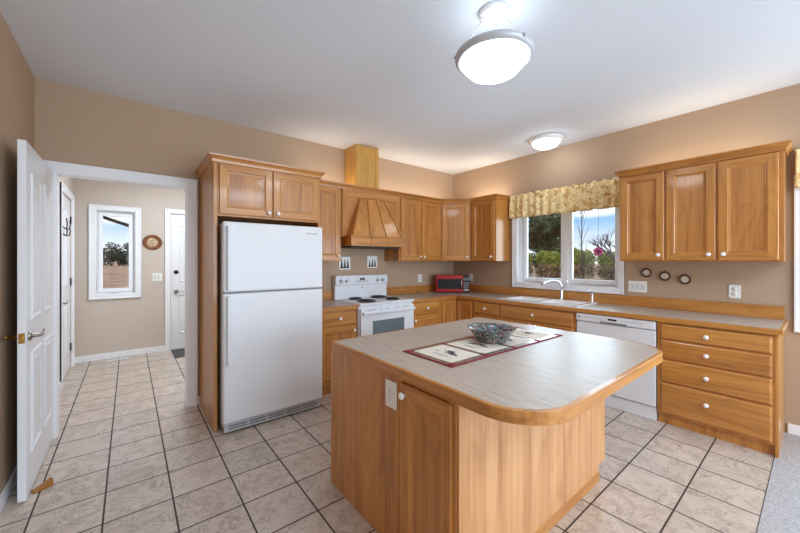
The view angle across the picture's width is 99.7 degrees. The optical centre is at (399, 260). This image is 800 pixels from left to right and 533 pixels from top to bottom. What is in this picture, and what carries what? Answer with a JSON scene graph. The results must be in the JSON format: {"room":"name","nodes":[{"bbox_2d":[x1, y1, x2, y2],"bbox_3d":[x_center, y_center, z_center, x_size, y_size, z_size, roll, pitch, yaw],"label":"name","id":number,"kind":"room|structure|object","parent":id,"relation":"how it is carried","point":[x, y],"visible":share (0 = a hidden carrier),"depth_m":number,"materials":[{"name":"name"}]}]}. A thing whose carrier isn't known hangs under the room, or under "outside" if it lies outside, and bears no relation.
{"room":"kitchen","nodes":[
{"label":"kitchen","id":0,"kind":"room"},
{"bbox_2d":[0,11,72,492],"bbox_3d":[-1.116,-0.006,0.355,0.143,2.852,10.950,0,0,-39],"label":"wall","id":1,"kind":"structure","parent":0,"point":[17,80],"depth_m":2.10,"materials":[{"name":"beige paint"}]},
{"bbox_2d":[0,465,16,512],"bbox_3d":[-0.233,1.377,-0.621,0.014,0.085,8.323,0,0,-39],"label":"baseboard","id":2,"kind":"structure","parent":1,"relation":"attached to","point":[12,480],"depth_m":2.02,"materials":[{"name":"white wood"}]},
{"bbox_2d":[3,139,52,502],"bbox_3d":[-2.490,0.351,2.323,0.155,2.113,0.942,0,0,-39],"label":"door","id":3,"kind":"structure","parent":1,"relation":"in","point":[34,336],"depth_m":2.11,"materials":[{"name":"white paint"}]},
{"bbox_2d":[60,182,74,388],"bbox_3d":[-4.072,0.275,4.137,0.025,2.290,1.040,0,0,-39],"label":"trim","id":4,"kind":"structure","parent":1,"relation":"attached to","point":[63,188],"depth_m":4.26,"materials":[{"name":"white wood"}]},
{"bbox_2d":[63,194,71,377],"bbox_3d":[-4.088,0.308,4.131,0.104,2.199,0.892,0,0,-39],"label":"door","id":5,"kind":"structure","parent":1,"relation":"in","point":[67,281],"depth_m":4.17,"materials":[{"name":"white paint"}]},
{"bbox_2d":[63,218,70,236],"bbox_3d":[-3.926,-0.385,3.965,0.062,0.202,0.282,0,0,-39],"label":"coat hook rack","id":6,"kind":"object","parent":5,"relation":"attached to","point":[66,235],"visible":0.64,"depth_m":3.92,"materials":[{"name":"silver metal"}]},
{"bbox_2d":[73,178,184,356],"bbox_3d":[-3.566,-0.006,5.485,2.740,2.852,0.120,0,0,-39],"label":"wall","id":7,"kind":"structure","parent":0,"point":[102,326],"depth_m":4.99,"materials":[{"name":"beige paint"}]},
{"bbox_2d":[60,346,164,389],"bbox_3d":[-3.328,1.377,4.018,1.035,0.085,2.467,0,0,-39],"label":"baseboard","id":8,"kind":"structure","parent":7,"relation":"attached to","point":[95,357],"depth_m":4.94,"materials":[{"name":"white wood"}]},
{"bbox_2d":[89,204,140,299],"bbox_3d":[-4.184,-0.120,4.974,0.587,1.350,0.145,0,0,-39],"label":"trim","id":9,"kind":"structure","parent":7,"relation":"attached to","point":[93,208],"depth_m":4.88,"materials":[{"name":"white wood"}]},
{"bbox_2d":[97,211,133,292],"bbox_3d":[-4.180,-0.120,4.969,0.427,1.190,0.137,0,0,-39],"label":"window","id":10,"kind":"structure","parent":7,"relation":"in","point":[100,214],"depth_m":4.92,"materials":[{"name":"white plastic"}]},
{"bbox_2d":[103,216,128,226],"bbox_3d":[-4.260,-0.719,5.710,3.300,0.523,1.040,0,0,-39],"label":"eave","id":11,"kind":"object","parent":7,"relation":"attached to","point":[104,217],"visible":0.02,"depth_m":5.70,"materials":[{"name":"grey"}]},
{"bbox_2d":[143,235,161,249],"bbox_3d":[-3.811,-0.280,5.198,0.243,0.233,0.020,0,0,-39],"label":"wall medallion","id":12,"kind":"object","parent":7,"relation":"attached to","point":[152,242],"visible":1,"depth_m":5.20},
{"bbox_2d":[152,273,161,280],"bbox_3d":[-3.768,0.260,5.238,0.120,0.125,0.010,0,0,-39],"label":"light switch","id":13,"kind":"object","parent":7,"relation":"attached to","point":[155,276],"visible":1,"depth_m":5.24,"materials":[{"name":"white plastic"}]},
{"bbox_2d":[165,208,184,350],"bbox_3d":[-3.276,0.301,5.625,1.056,2.237,0.025,0,0,-39],"label":"trim","id":14,"kind":"structure","parent":7,"relation":"attached to","point":[167,211],"depth_m":5.31,"materials":[{"name":"white wood"}]},
{"bbox_2d":[170,214,184,348],"bbox_3d":[-3.289,0.334,5.642,0.904,2.149,0.114,0,0,-39],"label":"door","id":15,"kind":"structure","parent":7,"relation":"in","point":[177,221],"depth_m":5.42,"materials":[{"name":"white paint"}]},
{"bbox_2d":[35,77,452,395],"bbox_3d":[-0.980,-0.006,4.218,5.143,2.852,0.120,0,0,-39],"label":"wall","id":16,"kind":"structure","parent":0,"point":[74,125],"depth_m":3.23,"materials":[{"name":"beige paint"}]},
{"bbox_2d":[43,160,197,438],"bbox_3d":[-2.442,0.315,3.028,1.067,2.211,0.145,0,0,-39],"label":"trim","id":17,"kind":"structure","parent":16,"relation":"attached to","point":[60,169],"depth_m":3.11,"materials":[{"name":"white wood"}]},
{"bbox_2d":[195,152,325,225],"bbox_3d":[-1.375,-0.630,3.347,1.037,0.511,0.738,0,0,-39],"label":"upper cabinet","id":18,"kind":"object","parent":16,"relation":"attached to","point":[248,190],"visible":0.95,"depth_m":3.05,"materials":[{"name":"brown wood"}]},
{"bbox_2d":[322,291,331,299],"bbox_3d":[-1.040,0.435,4.077,0.480,0.110,0.018,0,0,-39],"label":"backsplash","id":19,"kind":"structure","parent":16,"relation":"attached to","point":[326,295],"depth_m":4.18,"materials":[{"name":"brown wood"}]},
{"bbox_2d":[320,186,340,260],"bbox_3d":[-0.945,-0.422,3.922,0.434,0.860,0.378,0,0,-39],"label":"upper cabinet","id":20,"kind":"object","parent":16,"relation":"attached to","point":[330,197],"visible":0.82,"depth_m":3.86,"materials":[{"name":"brown wood"}]},
{"bbox_2d":[339,257,349,269],"bbox_3d":[-0.713,0.034,4.348,0.165,0.165,0.008,0,0,-39],"label":"tile","id":21,"kind":"structure","parent":16,"relation":"attached to","point":[344,264],"depth_m":4.34,"materials":[{"name":"white ceramic"}]},
{"bbox_2d":[367,256,376,267],"bbox_3d":[-0.379,0.020,4.615,0.160,0.160,0.008,0,0,-39],"label":"tile","id":22,"kind":"structure","parent":16,"relation":"attached to","point":[371,260],"depth_m":4.61,"materials":[{"name":"white ceramic"}]},
{"bbox_2d":[341,189,404,248],"bbox_3d":[-0.402,-0.503,4.286,0.864,0.698,0.491,0,0,-39],"label":"range hood","id":23,"kind":"object","parent":16,"relation":"attached to","point":[368,220],"visible":0.92,"depth_m":4.09,"materials":[{"name":"brown wood"}]},
{"bbox_2d":[345,144,378,188],"bbox_3d":[-0.493,-1.143,4.343,0.335,0.573,0.288,0,0,-39],"label":"chase","id":24,"kind":"object","parent":23,"relation":"on","point":[361,162],"visible":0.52,"depth_m":4.23,"materials":[{"name":"brown wood"}]},
{"bbox_2d":[385,197,439,260],"bbox_3d":[0.205,-0.422,4.845,0.780,0.860,0.378,0,0,-39],"label":"upper cabinet","id":25,"kind":"object","parent":16,"relation":"attached to","point":[419,221],"visible":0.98,"depth_m":4.68,"materials":[{"name":"brown wood"}]},
{"bbox_2d":[418,274,421,281],"bbox_3d":[0.304,0.273,5.164,0.076,0.118,0.008,0,0,-39],"label":"power outlet","id":26,"kind":"object","parent":16,"relation":"attached to","point":[419,275],"visible":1,"depth_m":5.17,"materials":[{"name":"white plastic"}]},
{"bbox_2d":[440,203,470,260],"bbox_3d":[0.842,-0.422,5.189,0.639,0.860,0.639,0,0,-39],"label":"upper cabinet","id":27,"kind":"object","parent":16,"relation":"attached to","point":[455,218],"visible":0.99,"depth_m":4.95,"materials":[{"name":"brown wood"}]},
{"bbox_2d":[0,347,774,532],"bbox_3d":[-0.666,1.480,3.810,5.163,0.120,6.362,0,0,-39],"label":"floor","id":28,"kind":"structure","parent":0,"point":[128,454],"depth_m":2.23,"materials":[{"name":"tile"}]},
{"bbox_2d":[31,477,52,493],"bbox_3d":[-2.223,1.397,2.098,0.034,0.044,0.090,0,0,21],"label":"wedge","id":29,"kind":"object","parent":28,"relation":"on","point":[47,483],"visible":1,"depth_m":2.10,"materials":[{"name":"brown wood"}]},
{"bbox_2d":[107,357,126,360],"bbox_3d":[-4.062,1.416,4.856,0.220,0.006,0.100,0,0,-39],"label":"floor vent","id":30,"kind":"object","parent":28,"relation":"in","point":[121,357],"visible":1,"depth_m":4.87,"materials":[{"name":"white metal"}]},
{"bbox_2d":[171,348,184,357],"bbox_3d":[-3.089,1.414,5.381,0.885,0.011,0.540,0,0,-39],"label":"door mat","id":31,"kind":"object","parent":28,"relation":"on","point":[177,353],"visible":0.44,"depth_m":5.17,"materials":[{"name":"grey fabric"}]},
{"bbox_2d":[200,161,216,430],"bbox_3d":[-1.750,0.298,3.076,0.029,2.242,0.690,0,0,-39],"label":"panel","id":32,"kind":"object","parent":28,"relation":"on","point":[208,179],"visible":1,"depth_m":2.98,"materials":[{"name":"brown wood"}]},
{"bbox_2d":[217,221,321,432],"bbox_3d":[-1.318,0.550,3.275,0.862,1.737,0.840,0,0,-39],"label":"refrigerator","id":33,"kind":"object","parent":28,"relation":"on","point":[269,276],"visible":0.99,"depth_m":2.93,"materials":[{"name":"white metal"}]},
{"bbox_2d":[306,179,319,226],"bbox_3d":[-1.028,0.298,3.659,0.018,2.242,0.685,0,0,-39],"label":"panel","id":34,"kind":"object","parent":28,"relation":"on","point":[318,223],"visible":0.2,"depth_m":3.40,"materials":[{"name":"brown wood"}]},
{"bbox_2d":[322,308,355,395],"bbox_3d":[-0.843,0.976,3.832,0.476,0.887,0.648,0,0,-39],"label":"base cabinet","id":35,"kind":"object","parent":28,"relation":"on","point":[338,324],"visible":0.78,"depth_m":3.57,"materials":[{"name":"brown wood"}]},
{"bbox_2d":[322,291,357,311],"bbox_3d":[-0.848,0.456,3.838,0.480,0.152,0.632,0,0,-39],"label":"countertop","id":36,"kind":"structure","parent":35,"relation":"on","point":[328,304],"depth_m":3.76,"materials":[{"name":"laminate"}]},
{"bbox_2d":[333,274,414,336],"bbox_3d":[-0.316,0.804,4.196,0.794,1.229,0.698,0,0,-39],"label":"electric range","id":37,"kind":"object","parent":28,"relation":"on","point":[377,312],"visible":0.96,"depth_m":4.11,"materials":[{"name":"white metal"}]},
{"bbox_2d":[333,295,413,305],"bbox_3d":[-0.331,0.493,4.215,0.794,0.023,0.650,0,0,-39],"label":"cooktop","id":38,"kind":"object","parent":37,"relation":"in","point":[361,300],"depth_m":4.13,"materials":[{"name":"white metal"}]},
{"bbox_2d":[412,300,439,327],"bbox_3d":[0.171,0.976,4.644,0.522,0.887,0.648,0,0,-39],"label":"base cabinet","id":39,"kind":"object","parent":28,"relation":"on","point":[426,313],"visible":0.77,"depth_m":4.42,"materials":[{"name":"brown wood"}]},
{"bbox_2d":[386,284,788,335],"bbox_3d":[1.477,0.456,3.753,1.445,0.152,3.674,0,0,-39],"label":"countertop","id":40,"kind":"structure","parent":39,"relation":"on","point":[766,319],"depth_m":3.33,"materials":[{"name":"laminate"}]},
{"bbox_2d":[436,274,468,292],"bbox_3d":[0.803,0.355,5.191,0.500,0.270,0.225,0,0,3],"label":"microwave","id":41,"kind":"object","parent":40,"relation":"on","point":[444,283],"visible":1,"depth_m":5.11,"materials":[{"name":"red plastic"}]},
{"bbox_2d":[500,296,596,306],"bbox_3d":[1.763,0.567,4.077,0.508,0.177,0.949,0,0,-39],"label":"sink","id":42,"kind":"object","parent":40,"relation":"in","point":[574,303],"visible":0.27,"depth_m":4.06,"materials":[{"name":"white ceramic"}]},
{"bbox_2d":[508,296,546,300],"bbox_3d":[1.599,0.567,4.229,0.363,0.177,0.402,0,0,-39],"label":"basin","id":43,"kind":"object","parent":42,"relation":"in","point":[524,298],"depth_m":4.38,"materials":[{"name":"white ceramic"}]},
{"bbox_2d":[539,299,587,304],"bbox_3d":[1.875,0.567,3.884,0.363,0.177,0.403,0,0,-39],"label":"basin","id":44,"kind":"object","parent":42,"relation":"in","point":[556,301],"depth_m":4.03,"materials":[{"name":"white ceramic"}]},
{"bbox_2d":[586,290,593,302],"bbox_3d":[2.164,0.405,3.849,0.098,0.146,0.040,0,0,-12],"label":"soap dispenser","id":45,"kind":"object","parent":42,"relation":"on","point":[591,291],"visible":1,"depth_m":3.84,"materials":[{"name":"silver metal"}]},
{"bbox_2d":[540,279,567,299],"bbox_3d":[1.872,0.352,4.124,0.318,0.251,0.080,0,0,5],"label":"faucet","id":46,"kind":"object","parent":40,"relation":"on","point":[562,287],"visible":1,"depth_m":4.11,"materials":[{"name":"silver metal"}]},
{"bbox_2d":[440,298,472,322],"bbox_3d":[0.814,0.976,4.999,0.921,0.887,0.900,0,0,-39],"label":"base cabinet","id":47,"kind":"object","parent":28,"relation":"on","point":[454,309],"visible":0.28,"depth_m":4.67,"materials":[{"name":"brown wood"}]},
{"bbox_2d":[331,349,604,532],"bbox_3d":[0.441,0.992,2.183,1.480,0.854,1.076,0,0,-39],"label":"base cabinet","id":48,"kind":"object","parent":28,"relation":"on","point":[433,463],"visible":0.77,"depth_m":1.64,"materials":[{"name":"brown wood"}]},
{"bbox_2d":[386,379,396,410],"bbox_3d":[-0.045,0.658,1.659,0.008,0.132,0.088,0,0,-39],"label":"power outlet","id":49,"kind":"object","parent":48,"relation":"attached to","point":[391,387],"visible":1,"depth_m":1.65,"materials":[{"name":"white plastic"}]},
{"bbox_2d":[333,317,662,425],"bbox_3d":[0.581,0.540,2.072,1.500,0.050,1.405,0,0,-39],"label":"countertop","id":50,"kind":"structure","parent":48,"relation":"on","point":[554,381],"depth_m":1.61,"materials":[{"name":"laminate"}]},
{"bbox_2d":[403,327,562,367],"bbox_3d":[0.566,0.511,2.110,1.113,0.005,0.373,0,0,-39],"label":"table runner","id":51,"kind":"object","parent":50,"relation":"on","point":[457,352],"visible":0.78,"depth_m":1.95,"materials":[{"name":"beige fabric"}]},
{"bbox_2d":[467,323,516,343],"bbox_3d":[0.579,0.464,2.131,0.302,0.088,0.302,0,0,-39],"label":"bowl","id":52,"kind":"object","parent":51,"relation":"on","point":[488,333],"visible":1,"depth_m":2.07,"materials":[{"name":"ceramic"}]},
{"bbox_2d":[473,300,499,319],"bbox_3d":[1.335,0.976,4.568,0.648,0.887,0.420,0,0,-39],"label":"base cabinet","id":53,"kind":"object","parent":28,"relation":"on","point":[491,310],"visible":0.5,"depth_m":4.37,"materials":[{"name":"brown wood"}]},
{"bbox_2d":[500,303,577,331],"bbox_3d":[1.756,0.976,4.042,0.648,0.887,0.924,0,0,-39],"label":"base cabinet","id":54,"kind":"object","parent":28,"relation":"on","point":[535,316],"visible":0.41,"depth_m":3.80,"materials":[{"name":"brown wood"}]},
{"bbox_2d":[576,312,656,420],"bbox_3d":[2.262,0.977,3.412,0.604,0.882,0.672,0,0,-39],"label":"dishwasher","id":55,"kind":"object","parent":28,"relation":"on","point":[638,397],"visible":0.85,"depth_m":3.11,"materials":[{"name":"grey plastic"}]},
{"bbox_2d":[657,321,783,457],"bbox_3d":[2.701,0.976,2.864,0.648,0.887,0.712,0,0,-39],"label":"base cabinet","id":56,"kind":"object","parent":28,"relation":"on","point":[727,385],"visible":0.95,"depth_m":2.63,"materials":[{"name":"brown wood"}]},
{"bbox_2d":[0,0,799,174],"bbox_3d":[0.807,-1.492,1.974,5.163,0.120,11.070,0,0,-39],"label":"ceiling","id":57,"kind":"structure","parent":0,"point":[383,75],"depth_m":2.42,"materials":[{"name":"white paint"}]},
{"bbox_2d":[453,1,534,83],"bbox_3d":[0.542,-1.240,1.942,0.442,0.381,0.450,0,0,-39],"label":"ceiling light","id":58,"kind":"object","parent":57,"relation":"attached to","point":[494,56],"visible":1,"depth_m":1.85,"materials":[{"name":"frosted white glass"},{"name":"white painted metal"}]},
{"bbox_2d":[528,133,563,149],"bbox_3d":[1.721,-1.375,3.983,0.390,0.111,0.390,0,0,-39],"label":"ceiling light","id":59,"kind":"object","parent":57,"relation":"attached to","point":[547,141],"visible":1,"depth_m":3.88,"materials":[{"name":"white glass"}]},
{"bbox_2d":[453,83,799,431],"bbox_3d":[3.588,-0.006,2.457,0.220,2.852,8.343,0,0,-39],"label":"wall","id":60,"kind":"structure","parent":0,"point":[773,116],"depth_m":3.28,"materials":[{"name":"beige paint"}]},
{"bbox_2d":[469,273,472,280],"bbox_3d":[1.121,0.265,5.348,0.008,0.118,0.076,0,0,-39],"label":"power outlet","id":61,"kind":"object","parent":60,"relation":"attached to","point":[470,274],"visible":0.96,"depth_m":5.35,"materials":[{"name":"white plastic"}]},
{"bbox_2d":[471,199,509,260],"bbox_3d":[1.280,-0.422,4.851,0.378,0.860,0.432,0,0,-39],"label":"upper cabinet","id":62,"kind":"object","parent":60,"relation":"attached to","point":[490,220],"visible":1,"depth_m":4.72,"materials":[{"name":"brown wood"}]},
{"bbox_2d":[320,179,509,203],"bbox_3d":[0.187,-0.871,4.465,2.833,0.062,0.667,0,0,-21],"label":"crown molding","id":63,"kind":"structure","parent":62,"relation":"attached to","point":[327,183],"depth_m":4.55,"materials":[{"name":"brown wood"}]},
{"bbox_2d":[509,177,619,218],"bbox_3d":[1.998,-0.750,4.202,0.076,0.339,1.415,0,0,-39],"label":"valance","id":64,"kind":"object","parent":60,"relation":"attached to","point":[604,194],"visible":0.96,"depth_m":4.11,"materials":[{"name":"fabric"}]},
{"bbox_2d":[512,207,623,293],"bbox_3d":[2.101,-0.193,4.290,0.245,1.127,1.376,0,0,-39],"label":"trim","id":65,"kind":"structure","parent":60,"relation":"attached to","point":[517,224],"depth_m":4.44,"materials":[{"name":"white wood"}]},
{"bbox_2d":[523,207,616,286],"bbox_3d":[2.126,-0.193,4.310,0.137,0.991,1.240,0,0,-39],"label":"window","id":66,"kind":"structure","parent":60,"relation":"in","point":[566,218],"depth_m":4.29,"materials":[{"name":"white plastic"}]},
{"bbox_2d":[386,284,784,319],"bbox_3d":[1.471,0.435,3.760,1.445,0.110,3.654,0,0,-39],"label":"backsplash","id":67,"kind":"structure","parent":60,"relation":"attached to","point":[737,309],"depth_m":3.57,"materials":[{"name":"brown wood"}]},
{"bbox_2d":[593,247,602,255],"bbox_3d":[2.309,-0.368,3.931,0.012,0.627,0.110,0,0,-39],"label":"suncatcher","id":68,"kind":"object","parent":60,"relation":"hanging from","point":[597,251],"visible":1,"depth_m":3.93,"materials":[{"name":"pink glass"}]},
{"bbox_2d":[628,281,646,292],"bbox_3d":[2.527,0.278,3.594,0.010,0.118,0.168,0,0,-39],"label":"light switch","id":69,"kind":"object","parent":60,"relation":"attached to","point":[633,286],"visible":1,"depth_m":3.59,"materials":[{"name":"white plastic"}]},
{"bbox_2d":[641,267,651,276],"bbox_3d":[2.577,0.124,3.528,0.014,0.103,0.095,0,0,-39],"label":"decorative plate","id":70,"kind":"object","parent":60,"relation":"attached to","point":[645,272],"visible":1,"depth_m":3.53,"materials":[{"name":"brown ceramic"}]},
{"bbox_2d":[659,271,670,280],"bbox_3d":[2.674,0.154,3.407,0.014,0.103,0.095,0,0,-39],"label":"decorative plate","id":71,"kind":"object","parent":60,"relation":"attached to","point":[664,276],"visible":1,"depth_m":3.40,"materials":[{"name":"brown ceramic"}]},
{"bbox_2d":[679,274,690,283],"bbox_3d":[2.773,0.180,3.284,0.014,0.103,0.095,0,0,-39],"label":"decorative plate","id":72,"kind":"object","parent":60,"relation":"attached to","point":[684,279],"visible":1,"depth_m":3.28,"materials":[{"name":"brown ceramic"}]},
{"bbox_2d":[614,140,793,261],"bbox_3d":[2.692,-0.447,3.092,0.378,0.910,1.183,0,0,-39],"label":"upper cabinet","id":73,"kind":"object","parent":60,"relation":"attached to","point":[728,205],"visible":1,"depth_m":2.89,"materials":[{"name":"brown wood"}]},
{"bbox_2d":[729,285,740,298],"bbox_3d":[2.991,0.278,3.017,0.008,0.120,0.078,0,0,-39],"label":"power outlet","id":74,"kind":"object","parent":60,"relation":"attached to","point":[734,290],"visible":1,"depth_m":3.01,"materials":[{"name":"white plastic"}]},
{"bbox_2d":[787,423,799,435],"bbox_3d":[4.645,1.375,0.952,0.014,0.081,4.672,0,0,-39],"label":"baseboard","id":75,"kind":"structure","parent":60,"relation":"attached to","point":[793,429],"depth_m":2.74,"materials":[{"name":"white wood"}]},
{"bbox_2d":[794,175,799,332],"bbox_3d":[3.943,-0.055,1.993,0.245,1.274,2.099,0,0,-39],"label":"trim","id":76,"kind":"structure","parent":60,"relation":"attached to","point":[796,190],"depth_m":2.73,"materials":[{"name":"white"}]},
{"bbox_2d":[795,149,799,187],"bbox_3d":[3.843,-0.740,1.901,0.076,0.339,2.100,0,0,-39],"label":"valance","id":77,"kind":"object","parent":60,"relation":"attached to","point":[797,151],"visible":1,"depth_m":2.69,"materials":[{"name":"fabric"}]},
{"bbox_2d":[757,432,799,532],"bbox_3d":[2.797,1.478,-0.507,5.163,0.124,4.708,0,0,-39],"label":"carpet","id":78,"kind":"object","parent":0,"point":[780,513],"depth_m":2.05,"materials":[{"name":"grey carpet"}]},
{"label":"outside","id":79,"kind":"structure","parent":0,"visible":0},
{"bbox_2d":[103,263,613,287],"bbox_3d":[-62.612,1.810,110.021,280.000,0.420,390.000,0,0,-39],"label":"ground","id":80,"kind":"structure","parent":79,"point":[114,276],"depth_m":35.96,"materials":[{"name":"brown soil"}]},
{"bbox_2d":[103,242,128,265],"bbox_3d":[-83.146,-1.767,100.229,10.424,7.475,8.125,0,0,-39],"label":"tree","id":81,"kind":"object","parent":80,"relation":"on","point":[118,256],"visible":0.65,"depth_m":99.44,"materials":[{"name":"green plant"}]},
{"bbox_2d":[528,252,534,276],"bbox_3d":[10.223,0.448,27.547,1.197,2.330,1.663,0,0,-39],"label":"shrub","id":82,"kind":"object","parent":80,"relation":"on","point":[530,259],"visible":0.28,"depth_m":27.13,"materials":[{"name":"green plant"}]},
{"bbox_2d":[534,250,548,277],"bbox_3d":[11.688,0.381,27.002,1.195,2.457,1.990,0,0,-39],"label":"shrub","id":83,"kind":"object","parent":80,"relation":"on","point":[539,256],"visible":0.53,"depth_m":27.09,"materials":[{"name":"green plant"}]},
{"bbox_2d":[528,214,573,277],"bbox_3d":[12.652,-2.996,30.538,5.625,9.199,6.034,0,0,13],"label":"evergreen tree","id":84,"kind":"object","parent":80,"relation":"on","point":[544,231],"visible":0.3,"depth_m":29.38,"materials":[{"name":"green plant"}]},
{"bbox_2d":[541,251,560,277],"bbox_3d":[11.615,0.417,25.783,1.199,2.391,1.600,0,0,-39],"label":"shrub","id":85,"kind":"object","parent":80,"relation":"on","point":[551,269],"visible":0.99,"depth_m":25.51,"materials":[{"name":"green plant"}]},
{"bbox_2d":[573,247,579,278],"bbox_3d":[13.105,0.308,25.312,1.609,2.605,1.276,0,0,16],"label":"shrub","id":86,"kind":"object","parent":80,"relation":"on","point":[575,251],"visible":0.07,"depth_m":25.04,"materials":[{"name":"green plant"}]},
{"bbox_2d":[576,211,590,278],"bbox_3d":[12.393,-2.118,22.914,0.948,7.436,1.062,0,0,26],"label":"slender tree","id":87,"kind":"object","parent":80,"relation":"on","point":[581,233],"visible":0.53,"depth_m":22.93,"materials":[{"name":"plant"}]},
{"bbox_2d":[573,249,600,279],"bbox_3d":[13.179,0.412,23.726,1.213,2.397,1.909,0,0,-20],"label":"shrub","id":88,"kind":"object","parent":80,"relation":"on","point":[588,263],"visible":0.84,"depth_m":23.64,"materials":[{"name":"green plant"}]},
{"bbox_2d":[576,274,609,279],"bbox_3d":[8.248,1.096,14.691,0.909,1.034,1.536,0,0,-16],"label":"bare shrub","id":89,"kind":"object","parent":80,"relation":"on","point":[580,274],"visible":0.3,"depth_m":14.77,"materials":[{"name":"brown plant"}]},
{"bbox_2d":[588,230,614,261],"bbox_3d":[12.598,-0.275,19.374,3.516,3.765,3.454,0,0,-44],"label":"bare tree","id":90,"kind":"object","parent":80,"relation":"on","point":[606,236],"visible":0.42,"depth_m":19.54,"materials":[{"name":"plant"}]},
{"bbox_2d":[595,251,614,280],"bbox_3d":[14.462,0.457,23.557,1.170,2.310,1.618,0,0,-39],"label":"shrub","id":91,"kind":"object","parent":80,"relation":"on","point":[604,261],"visible":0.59,"depth_m":23.39,"materials":[{"name":"green plant"}]},
{"bbox_2d":[609,252,614,279],"bbox_3d":[14.507,0.422,22.171,1.183,2.377,1.762,0,0,-39],"label":"shrub","id":92,"kind":"object","parent":80,"relation":"on","point":[612,268],"visible":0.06,"depth_m":22.38,"materials":[{"name":"green plant"}]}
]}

